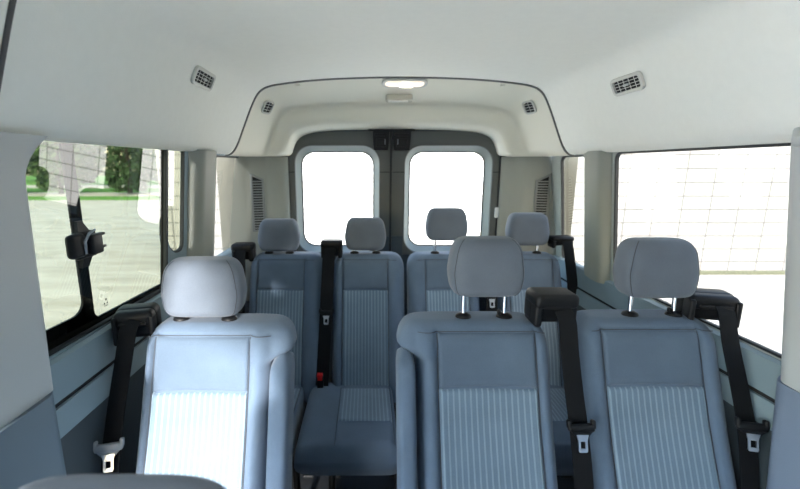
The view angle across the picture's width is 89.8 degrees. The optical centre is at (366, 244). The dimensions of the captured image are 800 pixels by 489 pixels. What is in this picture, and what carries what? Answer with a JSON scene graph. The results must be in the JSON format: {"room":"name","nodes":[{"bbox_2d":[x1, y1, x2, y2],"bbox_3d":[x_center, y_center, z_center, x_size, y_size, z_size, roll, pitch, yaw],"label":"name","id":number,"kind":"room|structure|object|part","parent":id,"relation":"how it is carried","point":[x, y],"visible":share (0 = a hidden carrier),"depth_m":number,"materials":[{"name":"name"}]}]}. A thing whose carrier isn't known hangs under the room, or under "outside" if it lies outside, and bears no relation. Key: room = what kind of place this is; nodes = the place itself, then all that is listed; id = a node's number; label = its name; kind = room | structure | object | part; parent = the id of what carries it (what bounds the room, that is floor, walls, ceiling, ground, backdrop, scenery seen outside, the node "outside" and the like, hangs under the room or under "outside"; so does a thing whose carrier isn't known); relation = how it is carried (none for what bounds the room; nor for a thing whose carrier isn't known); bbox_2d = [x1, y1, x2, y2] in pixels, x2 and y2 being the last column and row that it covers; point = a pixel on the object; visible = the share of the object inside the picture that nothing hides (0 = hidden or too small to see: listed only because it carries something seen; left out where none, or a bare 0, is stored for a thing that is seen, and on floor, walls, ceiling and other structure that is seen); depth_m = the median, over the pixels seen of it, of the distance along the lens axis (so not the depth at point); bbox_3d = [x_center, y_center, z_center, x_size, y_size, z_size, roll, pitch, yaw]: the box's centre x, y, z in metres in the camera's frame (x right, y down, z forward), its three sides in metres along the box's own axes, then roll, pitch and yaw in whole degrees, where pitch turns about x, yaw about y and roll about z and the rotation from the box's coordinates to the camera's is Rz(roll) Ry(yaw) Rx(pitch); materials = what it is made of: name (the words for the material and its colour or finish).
{"room":"vehicle interior","nodes":[
{"label":"vehicle interior","id":0,"kind":"room"},
{"bbox_2d":[0,132,52,428],"bbox_3d":[-0.705,0.059,0.754,0.149,0.523,0.267,0,11,0],"label":"pillar","id":1,"kind":"structure","parent":0,"point":[25,370],"depth_m":0.74,"materials":[{"name":"grey plastic"}]},
{"bbox_2d":[49,151,238,359],"bbox_3d":[-0.705,-0.112,1.507,0.073,0.580,1.660,0,11,0],"label":"wall","id":2,"kind":"structure","parent":0,"point":[172,255],"depth_m":1.51,"materials":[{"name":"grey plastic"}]},
{"bbox_2d":[0,391,65,488],"bbox_3d":[-0.708,0.819,0.797,0.114,0.985,0.345,0,11,0],"label":"trim","id":3,"kind":"structure","parent":2,"relation":"attached to","point":[31,451],"depth_m":0.78,"materials":[{"name":"blue plastic"}]},
{"bbox_2d":[26,141,168,356],"bbox_3d":[-0.711,-0.034,1.075,0.084,0.537,0.670,0,11,2],"label":"window","id":4,"kind":"structure","parent":2,"relation":"in","point":[121,193],"depth_m":1.06,"materials":[{"name":"clear glass"}]},
{"bbox_2d":[65,221,106,267],"bbox_3d":[-0.680,0.001,0.968,0.041,0.115,0.119,0,11,0],"label":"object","id":5,"kind":"structure","parent":4,"relation":"attached to","point":[82,245],"depth_m":0.95,"materials":[{"name":"black plastic"}]},
{"bbox_2d":[55,336,147,407],"bbox_3d":[-0.707,0.252,1.476,0.012,0.009,1.780,0,11,0],"label":"trim","id":6,"kind":"structure","parent":2,"relation":"attached to","point":[63,400],"depth_m":1.01,"materials":[{"name":"black plastic"}]},
{"bbox_2d":[50,248,248,474],"bbox_3d":[-0.708,0.652,1.570,0.075,1.016,1.830,0,11,0],"label":"trim","id":7,"kind":"structure","parent":2,"relation":"attached to","point":[81,418],"depth_m":1.01,"materials":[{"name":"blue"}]},
{"bbox_2d":[168,151,184,252],"bbox_3d":[-0.704,-0.155,1.454,0.058,0.409,0.154,0,11,0],"label":"window","id":8,"kind":"structure","parent":2,"relation":"in","point":[176,165],"depth_m":1.49,"materials":[{"name":"clear glass"}]},
{"bbox_2d":[214,155,237,255],"bbox_3d":[-0.712,-0.186,1.994,0.069,0.521,0.419,0,11,0],"label":"window","id":9,"kind":"structure","parent":2,"relation":"in","point":[224,164],"depth_m":2.00,"materials":[{"name":"clear glass"}]},
{"bbox_2d":[261,100,274,114],"bbox_3d":[-0.486,-0.673,1.964,0.045,0.062,0.075,5,12,22],"label":"air vent","id":10,"kind":"object","parent":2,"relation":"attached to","point":[267,107],"visible":1,"depth_m":1.96,"materials":[{"name":"grey plastic"}]},
{"bbox_2d":[187,149,216,255],"bbox_3d":[-0.681,-0.131,1.677,0.114,0.512,0.256,0,11,0],"label":"pillar","id":11,"kind":"structure","parent":0,"point":[201,192],"depth_m":1.59,"materials":[{"name":"grey plastic"}]},
{"bbox_2d":[230,156,289,300],"bbox_3d":[-0.609,-0.084,2.246,0.332,0.800,0.240,0,11,0],"label":"pillar","id":12,"kind":"structure","parent":0,"point":[274,171],"depth_m":2.19,"materials":[{"name":"grey plastic"}]},
{"bbox_2d":[250,173,265,231],"bbox_3d":[-0.597,-0.229,2.195,0.073,0.321,0.010,-3,12,-17],"label":"vent","id":13,"kind":"object","parent":12,"relation":"attached to","point":[256,183],"visible":0.89,"depth_m":2.19,"materials":[{"name":"black plastic"}]},
{"bbox_2d":[303,153,483,244],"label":"windows","id":14,"kind":"structure","parent":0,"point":[337,187],"depth_m":7.69,"materials":[{"name":"glass"}]},
{"bbox_2d":[0,0,799,154],"bbox_3d":[0.155,-0.326,0.446,1.724,0.366,2.900,0,11,0],"label":"ceiling","id":15,"kind":"structure","parent":0,"point":[716,73],"depth_m":1.08,"materials":[{"name":"fabric"}]},
{"bbox_2d":[190,65,215,90],"bbox_3d":[-0.532,-0.540,1.305,0.034,0.056,0.153,0,11,0],"label":"ceiling vent","id":16,"kind":"object","parent":15,"relation":"in","point":[201,77],"visible":1,"depth_m":1.29,"materials":[{"name":"grey plastic"}]},
{"bbox_2d":[382,78,427,87],"bbox_3d":[0.178,-0.760,1.881,0.216,0.037,0.073,0,11,0],"label":"dome lamp","id":17,"kind":"object","parent":15,"relation":"attached to","point":[388,82],"visible":1,"depth_m":1.86,"materials":[{"name":"grey plastic"}]},
{"bbox_3d":[0.185,-0.750,1.880,0.066,0.018,0.036,0,11,0],"label":"lit bulb","id":18,"kind":"part","parent":17,"relation":"part of","materials":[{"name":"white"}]},
{"bbox_2d":[610,71,645,96],"bbox_3d":[0.851,-0.524,1.309,0.033,0.057,0.153,0,11,0],"label":"ceiling vent","id":19,"kind":"object","parent":15,"relation":"in","point":[632,82],"visible":1,"depth_m":1.30,"materials":[{"name":"grey plastic"}]},
{"bbox_2d":[791,127,799,146],"bbox_3d":[0.934,-0.218,0.778,0.065,0.056,0.232,0,11,0],"label":"handle","id":20,"kind":"object","parent":15,"relation":"attached to","point":[795,140],"visible":1,"depth_m":0.85,"materials":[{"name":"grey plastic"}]},
{"bbox_2d":[292,403,573,488],"bbox_3d":[0.155,1.337,0.823,1.840,0.040,3.700,0,11,0],"label":"floor","id":21,"kind":"structure","parent":0,"point":[318,481],"depth_m":1.87,"materials":[{"name":"grey rubber"}]},
{"bbox_2d":[19,474,225,488],"bbox_3d":[-0.237,0.859,0.151,0.400,1.156,0.752,0,11,0],"label":"seat","id":22,"kind":"object","parent":21,"relation":"on","point":[78,481],"visible":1,"depth_m":0.38,"materials":[{"name":"fabric"}]},
{"bbox_2d":[135,256,296,488],"bbox_3d":[-0.416,0.688,0.917,0.427,1.197,0.752,0,11,0],"label":"seat","id":23,"kind":"object","parent":21,"relation":"on","point":[218,399],"visible":0.97,"depth_m":1.07,"materials":[{"name":"fabric"}]},
{"bbox_2d":[93,302,161,473],"bbox_3d":[-0.648,0.515,1.111,0.120,0.662,0.266,0,11,0],"label":"belt","id":24,"kind":"object","parent":23,"relation":"attached to","point":[129,322],"visible":0.9,"depth_m":1.06,"materials":[{"name":"black fabric"}]},
{"bbox_3d":[-0.648,0.548,1.003,0.030,0.041,0.015,-3,11,-14],"label":"tongue plate","id":25,"kind":"part","parent":24,"relation":"part of","materials":[{"name":"silver metal"}]},
{"bbox_3d":[-0.447,0.322,1.084,0.256,0.138,0.060,0,11,0],"label":"panel","id":26,"kind":"part","parent":23,"relation":"part of","materials":[{"name":"fabric"}]},
{"bbox_3d":[-0.232,0.573,1.062,0.058,0.522,0.284,0,11,0],"label":"armrest","id":27,"kind":"part","parent":23,"relation":"part of","materials":[{"name":"fabric"}]},
{"bbox_2d":[249,218,321,488],"bbox_3d":[-0.407,0.518,1.801,0.399,1.190,0.752,0,11,0],"label":"seat","id":28,"kind":"object","parent":21,"relation":"on","point":[286,281],"visible":0.55,"depth_m":1.95,"materials":[{"name":"fabric"}]},
{"bbox_2d":[231,242,255,312],"bbox_3d":[-0.617,0.238,1.976,0.107,0.474,0.228,0,11,0],"label":"belt","id":29,"kind":"object","parent":28,"relation":"attached to","point":[242,251],"visible":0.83,"depth_m":1.96,"materials":[{"name":"black plastic"}]},
{"bbox_3d":[-0.422,0.149,1.967,0.228,0.138,0.060,0,11,0],"label":"panel","id":30,"kind":"part","parent":28,"relation":"part of","materials":[{"name":"fabric"}]},
{"bbox_3d":[-0.395,0.383,1.968,0.373,0.646,0.356,0,11,0],"label":"backrest","id":31,"kind":"part","parent":28,"relation":"part of","materials":[{"name":"fabric"}]},
{"bbox_3d":[-0.278,1.012,1.627,0.050,0.288,0.060,0,11,0],"label":"leg","id":32,"kind":"part","parent":28,"relation":"part of","materials":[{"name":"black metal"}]},
{"bbox_2d":[293,385,305,450],"bbox_3d":[-0.450,0.760,1.695,0.315,0.132,0.450,0,11,0],"label":"cushion","id":33,"kind":"object","parent":28,"relation":"on","point":[299,390],"depth_m":1.76,"materials":[{"name":"fabric"}]},
{"bbox_3d":[-0.278,0.960,1.892,0.050,0.288,0.060,0,11,0],"label":"leg","id":34,"kind":"part","parent":28,"relation":"part of","materials":[{"name":"black metal"}]},
{"bbox_2d":[294,217,404,488],"bbox_3d":[-0.043,0.515,1.800,0.455,1.196,0.752,0,11,0],"label":"seat","id":35,"kind":"object","parent":21,"relation":"on","point":[348,428],"visible":0.88,"depth_m":1.88,"materials":[{"name":"fabric"}]},
{"bbox_2d":[317,373,323,387],"bbox_3d":[-0.217,0.633,1.854,0.030,0.078,0.027,0,11,0],"label":"seat belt buckle","id":36,"kind":"object","parent":35,"relation":"attached to","point":[320,378],"visible":1,"depth_m":1.85,"materials":[{"name":"red plastic"}]},
{"bbox_2d":[316,238,342,385],"bbox_3d":[-0.180,0.315,1.950,0.110,0.655,0.293,1,11,3],"label":"belt","id":37,"kind":"object","parent":35,"relation":"attached to","point":[330,247],"visible":0.99,"depth_m":1.93,"materials":[{"name":"black fabric"}]},
{"bbox_3d":[-0.194,0.359,1.898,0.030,0.041,0.015,0,11,0],"label":"tongue plate","id":38,"kind":"part","parent":37,"relation":"part of","materials":[{"name":"silver metal"}]},
{"bbox_3d":[-0.148,1.012,1.627,0.050,0.288,0.060,0,11,0],"label":"leg","id":39,"kind":"part","parent":35,"relation":"part of","materials":[{"name":"black metal"}]},
{"bbox_2d":[294,383,396,475],"bbox_3d":[-0.075,0.760,1.695,0.390,0.132,0.450,0,11,0],"label":"cushion","id":40,"kind":"object","parent":35,"relation":"on","point":[348,429],"depth_m":1.54,"materials":[{"name":"fabric"}]},
{"bbox_3d":[-0.008,0.149,1.967,0.220,0.138,0.060,0,11,0],"label":"panel","id":41,"kind":"part","parent":35,"relation":"part of","materials":[{"name":"fabric"}]},
{"bbox_3d":[0.009,0.383,1.968,0.353,0.646,0.355,0,11,0],"label":"backrest","id":42,"kind":"part","parent":35,"relation":"part of","materials":[{"name":"fabric"}]},
{"bbox_3d":[0.132,1.012,1.627,0.050,0.288,0.060,0,11,0],"label":"leg","id":43,"kind":"part","parent":35,"relation":"part of","materials":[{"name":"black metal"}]},
{"bbox_2d":[407,208,479,356],"bbox_3d":[0.393,0.491,1.796,0.381,1.244,0.752,0,11,0],"label":"seat","id":44,"kind":"object","parent":21,"relation":"on","point":[428,287],"visible":0.3,"depth_m":1.96,"materials":[{"name":"fabric"}]},
{"bbox_3d":[0.393,0.149,1.967,0.212,0.138,0.060,0,11,0],"label":"panel","id":45,"kind":"part","parent":44,"relation":"part of","materials":[{"name":"fabric"}]},
{"bbox_2d":[396,236,557,488],"bbox_3d":[0.301,0.659,0.912,0.443,1.256,0.752,0,11,0],"label":"seat","id":46,"kind":"object","parent":21,"relation":"on","point":[474,408],"visible":1,"depth_m":1.06,"materials":[{"name":"fabric"}]},
{"bbox_3d":[0.105,0.561,1.060,0.050,0.522,0.284,0,11,0],"label":"armrest","id":47,"kind":"part","parent":46,"relation":"part of","materials":[{"name":"fabric"}]},
{"bbox_3d":[0.273,0.169,1.131,0.012,0.125,0.018,0,11,0],"label":"headrest post","id":48,"kind":"part","parent":46,"relation":"part of","materials":[{"name":"silver metal"}]},
{"bbox_3d":[0.323,0.311,1.081,0.264,0.138,0.060,0,11,0],"label":"panel","id":49,"kind":"part","parent":46,"relation":"part of","materials":[{"name":"fabric"}]},
{"bbox_3d":[0.389,0.169,1.131,0.012,0.125,0.018,0,11,0],"label":"headrest post","id":50,"kind":"part","parent":46,"relation":"part of","materials":[{"name":"silver metal"}]},
{"bbox_2d":[524,287,595,488],"bbox_3d":[0.509,0.469,1.079,0.122,0.665,0.261,0,11,0],"label":"belt","id":51,"kind":"object","parent":46,"relation":"attached to","point":[542,304],"visible":1,"depth_m":1.04,"materials":[{"name":"black fabric"}]},
{"bbox_3d":[0.535,0.493,0.991,0.030,0.041,0.015,0,11,0],"label":"tongue plate","id":52,"kind":"part","parent":51,"relation":"part of","materials":[{"name":"silver metal"}]},
{"bbox_2d":[497,212,573,477],"bbox_3d":[0.791,0.503,1.798,0.353,1.220,0.752,0,11,0],"label":"seat","id":53,"kind":"object","parent":21,"relation":"on","point":[542,269],"visible":0.3,"depth_m":1.95,"materials":[{"name":"fabric"}]},
{"bbox_2d":[485,297,497,310],"bbox_3d":[0.603,0.324,1.957,0.102,0.631,0.278,0,11,0],"label":"belt","id":54,"kind":"object","parent":53,"relation":"attached to","point":[491,302],"visible":0.06,"depth_m":1.92,"materials":[{"name":"black fabric"}]},
{"bbox_3d":[0.599,0.282,1.914,0.030,0.041,0.015,0,11,0],"label":"tongue plate","id":55,"kind":"part","parent":54,"relation":"part of","materials":[{"name":"silver metal"}]},
{"bbox_3d":[0.800,0.383,1.969,0.326,0.646,0.352,0,11,0],"label":"backrest","id":56,"kind":"part","parent":53,"relation":"part of","materials":[{"name":"fabric"}]},
{"bbox_3d":[0.805,0.149,1.967,0.216,0.138,0.060,0,11,0],"label":"panel","id":57,"kind":"part","parent":53,"relation":"part of","materials":[{"name":"fabric"}]},
{"bbox_2d":[550,385,573,475],"bbox_3d":[0.785,0.760,1.695,0.340,0.132,0.450,0,11,0],"label":"cushion","id":58,"kind":"object","parent":53,"relation":"on","point":[562,443],"depth_m":1.54,"materials":[{"name":"fabric"}]},
{"bbox_2d":[547,235,577,293],"bbox_3d":[0.961,0.272,1.964,0.110,0.612,0.234,0,11,0],"label":"belt","id":59,"kind":"object","parent":53,"relation":"attached to","point":[566,241],"visible":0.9,"depth_m":1.94,"materials":[{"name":"black fabric"}]},
{"bbox_2d":[576,237,736,488],"bbox_3d":[0.767,0.661,0.912,0.400,1.252,0.752,0,11,0],"label":"seat","id":60,"kind":"object","parent":21,"relation":"on","point":[651,381],"visible":0.84,"depth_m":1.06,"materials":[{"name":"fabric"}]},
{"bbox_3d":[0.745,0.168,1.131,0.012,0.115,0.018,0,11,0],"label":"headrest post","id":61,"kind":"part","parent":60,"relation":"part of","materials":[{"name":"silver metal"}]},
{"bbox_3d":[0.767,0.305,1.080,0.260,0.138,0.060,0,11,0],"label":"panel","id":62,"kind":"part","parent":60,"relation":"part of","materials":[{"name":"fabric"}]},
{"bbox_3d":[0.869,0.168,1.131,0.012,0.115,0.018,0,11,0],"label":"headrest post","id":63,"kind":"part","parent":60,"relation":"part of","materials":[{"name":"silver metal"}]},
{"bbox_2d":[677,288,769,488],"bbox_3d":[0.945,0.471,1.097,0.131,0.653,0.294,2,11,10],"label":"belt","id":64,"kind":"object","parent":60,"relation":"attached to","point":[707,304],"visible":0.91,"depth_m":1.05,"materials":[{"name":"black fabric"}]},
{"bbox_3d":[0.955,0.490,0.989,0.030,0.041,0.015,2,11,12],"label":"tongue plate","id":65,"kind":"part","parent":64,"relation":"part of","materials":[{"name":"silver metal"}]},
{"bbox_2d":[496,156,555,254],"bbox_3d":[0.919,-0.084,2.246,0.332,0.800,0.240,0,11,0],"label":"pillar","id":66,"kind":"structure","parent":0,"point":[518,175],"depth_m":2.21,"materials":[{"name":"grey plastic"}]},
{"bbox_2d":[494,207,498,217],"bbox_3d":[0.738,-0.182,2.280,0.022,0.060,0.012,0,11,0],"label":"hinge","id":67,"kind":"object","parent":66,"relation":"attached to","point":[496,208],"depth_m":2.27,"materials":[{"name":"silver metal"}]},
{"bbox_2d":[533,173,551,217],"bbox_3d":[0.955,-0.228,2.187,0.077,0.321,0.011,2,11,12],"label":"vent","id":68,"kind":"object","parent":66,"relation":"attached to","point":[543,184],"visible":0.69,"depth_m":2.18,"materials":[{"name":"black plastic"}]},
{"bbox_2d":[522,100,536,114],"bbox_3d":[0.796,-0.673,1.964,0.044,0.063,0.075,-4,12,-22],"label":"air vent","id":69,"kind":"object","parent":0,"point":[529,107],"visible":1,"depth_m":1.96,"materials":[{"name":"grey plastic"}]},
{"bbox_2d":[584,150,612,283],"bbox_3d":[0.999,-0.120,1.751,0.102,0.562,0.198,0,11,0],"label":"pillar","id":70,"kind":"structure","parent":0,"point":[597,164],"depth_m":1.70,"materials":[{"name":"grey plastic"}]},
{"bbox_2d":[551,142,790,359],"bbox_3d":[1.019,0.078,0.744,0.081,0.660,3.230,0,11,0],"label":"wall","id":71,"kind":"structure","parent":0,"point":[555,160],"depth_m":2.08,"materials":[{"name":"grey plastic"}]},
{"bbox_2d":[0,0,8,46],"bbox_3d":[0.155,-0.203,-0.172,1.707,0.365,1.641,0,11,0],"label":"trim","id":72,"kind":"structure","parent":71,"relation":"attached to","point":[3,3],"depth_m":0.61,"materials":[{"name":"fabric"}]},
{"bbox_2d":[0,0,16,90],"bbox_3d":[0.155,-0.353,0.626,1.688,0.359,0.034,0,11,0],"label":"trim","id":73,"kind":"structure","parent":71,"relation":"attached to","point":[12,3],"depth_m":0.63,"materials":[{"name":"grey"}]},
{"bbox_2d":[385,94,412,102],"bbox_3d":[0.161,-0.735,2.009,0.136,0.041,0.043,0,11,0],"label":"sensor box","id":74,"kind":"object","parent":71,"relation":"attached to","point":[390,98],"visible":1,"depth_m":1.99,"materials":[{"name":"beige plastic"}]},
{"bbox_2d":[225,76,573,155],"bbox_3d":[0.155,-0.598,1.874,1.688,0.359,0.009,0,11,0],"label":"trim","id":75,"kind":"structure","parent":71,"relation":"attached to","point":[528,85],"depth_m":1.84,"materials":[{"name":"grey"}]},
{"bbox_2d":[230,78,569,156],"bbox_3d":[0.155,-0.633,2.045,1.710,0.356,0.344,0,11,0],"label":"trim","id":76,"kind":"structure","parent":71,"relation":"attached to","point":[489,109],"depth_m":2.07,"materials":[{"name":"beige plastic"}]},
{"bbox_2d":[561,155,584,265],"bbox_3d":[1.024,-0.160,1.971,0.074,0.568,0.264,0,11,0],"label":"window","id":77,"kind":"structure","parent":71,"relation":"in","point":[572,167],"depth_m":1.99,"materials":[{"name":"clear glass"}]},
{"bbox_2d":[553,255,780,488],"bbox_3d":[1.019,0.808,0.887,0.078,0.972,3.230,0,11,0],"label":"trim","id":78,"kind":"structure","parent":71,"relation":"attached to","point":[762,370],"depth_m":1.08,"materials":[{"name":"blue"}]},
{"bbox_2d":[561,277,774,402],"bbox_3d":[1.021,0.296,1.485,0.012,0.009,1.780,0,11,0],"label":"trim","id":79,"kind":"structure","parent":71,"relation":"attached to","point":[589,294],"depth_m":1.14,"materials":[{"name":"black plastic"}]},
{"bbox_2d":[613,143,790,357],"bbox_3d":[1.023,-0.027,1.234,0.072,0.552,0.856,0,11,0],"label":"window","id":80,"kind":"structure","parent":71,"relation":"in","point":[730,203],"depth_m":1.14,"materials":[{"name":"clear glass"}]},
{"bbox_2d":[766,375,799,488],"bbox_3d":[1.019,0.966,0.130,0.120,0.954,1.940,0,11,0],"label":"trim","id":81,"kind":"structure","parent":71,"relation":"attached to","point":[784,457],"depth_m":0.92,"materials":[{"name":"blue"}]},
{"bbox_2d":[781,144,799,391],"bbox_3d":[1.016,0.211,0.062,0.137,0.554,1.914,0,11,0],"label":"pillar","id":82,"kind":"structure","parent":0,"point":[790,359],"depth_m":0.90,"materials":[{"name":"grey plastic"}]},
{"bbox_3d":[0.155,0.143,2.438,1.840,1.760,0.030,0,11,0],"label":"wall","id":83,"kind":"structure","parent":0,"visible":0},
{"bbox_2d":[288,131,389,381],"bbox_3d":[-0.163,0.107,2.383,0.600,1.544,0.098,1,11,3],"label":"door","id":84,"kind":"structure","parent":83,"relation":"in","point":[376,144],"depth_m":2.27,"materials":[{"name":"grey plastic"}]},
{"bbox_2d":[368,129,414,251],"bbox_3d":[0.135,0.114,2.368,0.260,1.534,0.063,0,11,0],"label":"door frame","id":85,"kind":"structure","parent":83,"relation":"attached to","point":[390,200],"depth_m":2.25,"materials":[{"name":"black rubber"}]},
{"bbox_2d":[281,130,505,382],"bbox_3d":[0.150,0.122,2.371,1.262,1.596,0.020,0,11,0],"label":"trim","id":86,"kind":"structure","parent":83,"relation":"attached to","point":[337,130],"depth_m":2.25,"materials":[{"name":"grey plastic"}]},
{"bbox_2d":[391,131,499,315],"bbox_3d":[0.448,0.110,2.370,0.630,1.544,0.100,0,11,0],"label":"door","id":87,"kind":"structure","parent":83,"relation":"in","point":[405,144],"depth_m":2.28,"materials":[{"name":"grey plastic"}]}
]}

